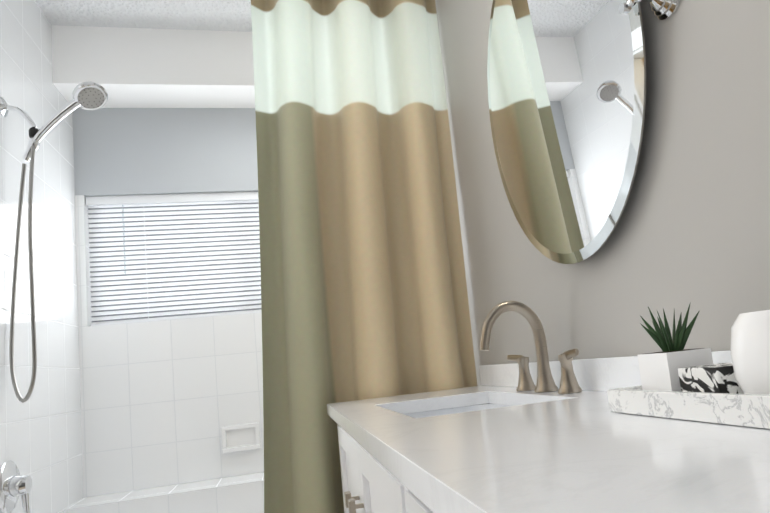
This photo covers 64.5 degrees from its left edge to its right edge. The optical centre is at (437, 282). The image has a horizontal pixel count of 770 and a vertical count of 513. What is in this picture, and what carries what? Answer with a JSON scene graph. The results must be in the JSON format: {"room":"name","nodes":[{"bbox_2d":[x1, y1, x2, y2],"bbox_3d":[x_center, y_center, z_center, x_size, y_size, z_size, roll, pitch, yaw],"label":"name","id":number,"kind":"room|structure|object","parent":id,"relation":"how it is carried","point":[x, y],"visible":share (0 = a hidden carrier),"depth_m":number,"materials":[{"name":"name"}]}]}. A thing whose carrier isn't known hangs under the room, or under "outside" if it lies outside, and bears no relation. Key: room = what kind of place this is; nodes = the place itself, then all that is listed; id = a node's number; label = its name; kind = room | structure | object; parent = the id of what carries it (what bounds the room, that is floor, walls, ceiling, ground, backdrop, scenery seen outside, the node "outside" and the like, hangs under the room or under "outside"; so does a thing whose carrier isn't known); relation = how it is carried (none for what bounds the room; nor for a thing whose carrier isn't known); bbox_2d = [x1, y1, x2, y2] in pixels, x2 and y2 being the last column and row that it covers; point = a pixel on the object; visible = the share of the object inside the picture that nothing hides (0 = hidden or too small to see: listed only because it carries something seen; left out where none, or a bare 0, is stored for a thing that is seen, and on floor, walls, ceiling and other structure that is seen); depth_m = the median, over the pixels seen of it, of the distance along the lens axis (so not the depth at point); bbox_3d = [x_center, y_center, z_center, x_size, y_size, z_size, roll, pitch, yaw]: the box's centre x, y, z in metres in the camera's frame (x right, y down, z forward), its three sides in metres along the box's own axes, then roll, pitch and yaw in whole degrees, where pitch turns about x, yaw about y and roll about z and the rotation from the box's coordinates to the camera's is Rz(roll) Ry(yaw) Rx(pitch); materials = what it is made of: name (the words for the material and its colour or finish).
{"room":"bathroom","nodes":[
{"label":"bathroom","id":0,"kind":"room"},
{"bbox_2d":[35,0,251,31],"bbox_3d":[-1.258,-1.412,1.371,3.034,0.060,4.020,-4,-8,-15],"label":"ceiling","id":1,"kind":"structure","parent":0,"point":[222,15],"depth_m":2.72,"materials":[{"name":"white paint"}]},
{"bbox_2d":[51,25,254,107],"bbox_3d":[-1.016,-1.053,3.026,1.544,0.276,0.255,-4,-8,-15],"label":"bulkhead","id":2,"kind":"object","parent":1,"relation":"attached to","point":[146,68],"visible":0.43,"depth_m":2.84,"materials":[{"name":"paint"}]},
{"bbox_2d":[64,472,263,512],"bbox_3d":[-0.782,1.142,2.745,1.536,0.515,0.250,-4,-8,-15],"label":"bathtub","id":3,"kind":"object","parent":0,"point":[240,494],"depth_m":2.60,"materials":[{"name":"ceramic"}]},
{"bbox_2d":[72,108,263,497],"bbox_3d":[-0.944,0.135,3.075,1.784,2.621,0.160,-4,-8,-15],"label":"wall","id":4,"kind":"structure","parent":0,"point":[163,402],"depth_m":2.90,"materials":[{"name":"tile"}]},
{"bbox_2d":[221,422,259,452],"bbox_3d":[-0.936,0.738,2.882,0.170,0.120,0.034,-4,-8,-15],"label":"dish","id":5,"kind":"object","parent":4,"relation":"attached to","point":[240,437],"visible":0.98,"depth_m":2.89,"materials":[{"name":"white ceramic"}]},
{"bbox_2d":[251,0,476,512],"bbox_3d":[-0.651,-0.099,1.902,1.534,2.062,0.112,-4,-8,-15],"label":"shower curtain","id":6,"kind":"object","parent":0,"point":[364,293],"visible":0.77,"depth_m":2.00,"materials":[{"name":"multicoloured fabric"}]},
{"bbox_2d":[435,0,769,385],"bbox_3d":[0.287,-0.190,1.567,0.120,2.621,4.020,-4,-8,-15],"label":"wall","id":7,"kind":"structure","parent":0,"point":[693,226],"depth_m":1.01,"materials":[{"name":"beige paint"}]},
{"bbox_2d":[487,0,679,263],"bbox_3d":[0.244,-0.415,1.279,0.076,0.759,0.752,-4,-8,-15],"label":"mirror","id":8,"kind":"object","parent":7,"relation":"attached to","point":[566,79],"visible":1,"depth_m":1.21,"materials":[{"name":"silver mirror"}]},
{"bbox_2d":[479,350,731,389],"bbox_3d":[0.388,0.149,0.986,0.018,0.065,2.036,-4,-8,-15],"label":"backsplash","id":9,"kind":"structure","parent":7,"relation":"attached to","point":[607,373],"depth_m":1.24,"materials":[{"name":"white stone"}]},
{"bbox_3d":[-0.980,1.233,1.029,3.034,0.060,4.020,-4,-8,-15],"label":"floor","id":10,"kind":"structure","parent":0,"visible":0},
{"bbox_2d":[328,414,446,512],"bbox_3d":[0.194,0.637,0.863,0.523,0.825,2.021,-4,-8,-15],"label":"bathroom vanity","id":11,"kind":"object","parent":10,"relation":"on","point":[370,484],"depth_m":1.09,"materials":[{"name":"white paint"}]},
{"bbox_2d":[327,386,769,512],"bbox_3d":[0.155,0.214,0.917,0.511,0.032,2.036,-4,-8,-15],"label":"countertop","id":12,"kind":"structure","parent":11,"relation":"on","point":[547,452],"depth_m":0.53,"materials":[{"name":"white stone"}]},
{"bbox_2d":[395,398,522,417],"bbox_3d":[0.059,0.363,1.314,0.356,0.166,0.571,-4,-8,-15],"label":"sink","id":13,"kind":"object","parent":12,"relation":"in","point":[464,403],"depth_m":1.58,"materials":[{"name":"white ceramic"}]},
{"bbox_2d":[479,301,581,393],"bbox_3d":[0.176,0.145,1.365,0.173,0.211,0.388,-4,-8,-15],"label":"faucet","id":14,"kind":"object","parent":12,"relation":"on","point":[568,382],"visible":1,"depth_m":1.36,"materials":[{"name":"silver metal"}]},
{"bbox_2d":[607,385,769,428],"bbox_3d":[0.348,0.130,0.678,0.155,0.030,0.350,-4,-8,-15],"label":"tray","id":15,"kind":"object","parent":12,"relation":"on","point":[749,410],"visible":0.71,"depth_m":0.65,"materials":[{"name":"stone"}]},
{"bbox_2d":[637,302,712,391],"bbox_3d":[0.309,0.091,0.803,0.073,0.126,0.070,-4,-8,-15],"label":"succulent plant","id":16,"kind":"object","parent":15,"relation":"on","point":[658,371],"visible":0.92,"depth_m":0.79,"materials":[{"name":"green plant"}]},
{"bbox_2d":[678,363,743,393],"bbox_3d":[0.338,0.120,0.723,0.064,0.042,0.072,-4,-8,-15],"label":"soap box","id":17,"kind":"object","parent":15,"relation":"on","point":[715,378],"visible":0.4,"depth_m":0.70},
{"bbox_2d":[730,310,769,394],"bbox_3d":[0.366,0.077,0.633,0.110,0.098,0.110,-4,-8,-15],"label":"vase","id":18,"kind":"object","parent":15,"relation":"on","point":[750,345],"visible":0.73,"depth_m":0.61,"materials":[{"name":"white ceramic"}]},
{"bbox_3d":[-1.333,-0.066,1.206,0.120,2.621,3.900,-4,-8,-15],"label":"wall","id":19,"kind":"structure","parent":0,"visible":0},
{"bbox_2d":[0,0,82,512],"bbox_3d":[-1.521,0.085,2.223,0.008,2.621,1.214,-4,-8,-15],"label":"wall tiles","id":20,"kind":"structure","parent":19,"relation":"attached to","point":[40,436],"depth_m":2.40,"materials":[{"name":"white tile"}]},
{"bbox_2d":[0,460,31,512],"bbox_3d":[-1.382,0.679,2.001,0.066,0.186,0.170,-4,-8,-15],"label":"tub valve","id":21,"kind":"object","parent":20,"relation":"attached to","point":[14,484],"visible":1,"depth_m":1.98,"materials":[{"name":"silver metal"}]},
{"bbox_2d":[0,82,107,402],"bbox_3d":[-1.324,-0.163,2.101,0.345,1.122,0.156,-4,-8,-15],"label":"handheld shower","id":22,"kind":"object","parent":20,"relation":"attached to","point":[89,95],"visible":1,"depth_m":2.14,"materials":[{"name":"silver metal"}]},
{"bbox_3d":[-0.989,-0.139,3.132,1.435,0.627,0.040,-4,-8,-15],"label":"trim","id":23,"kind":"structure","parent":0,"visible":0},
{"bbox_2d":[86,192,261,325],"bbox_3d":[-0.973,-0.146,3.071,1.427,0.628,0.058,-4,-8,-15],"label":"window blind","id":24,"kind":"object","parent":23,"relation":"attached to","point":[168,257],"visible":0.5,"depth_m":2.99,"materials":[{"name":"white paint"}]}
]}

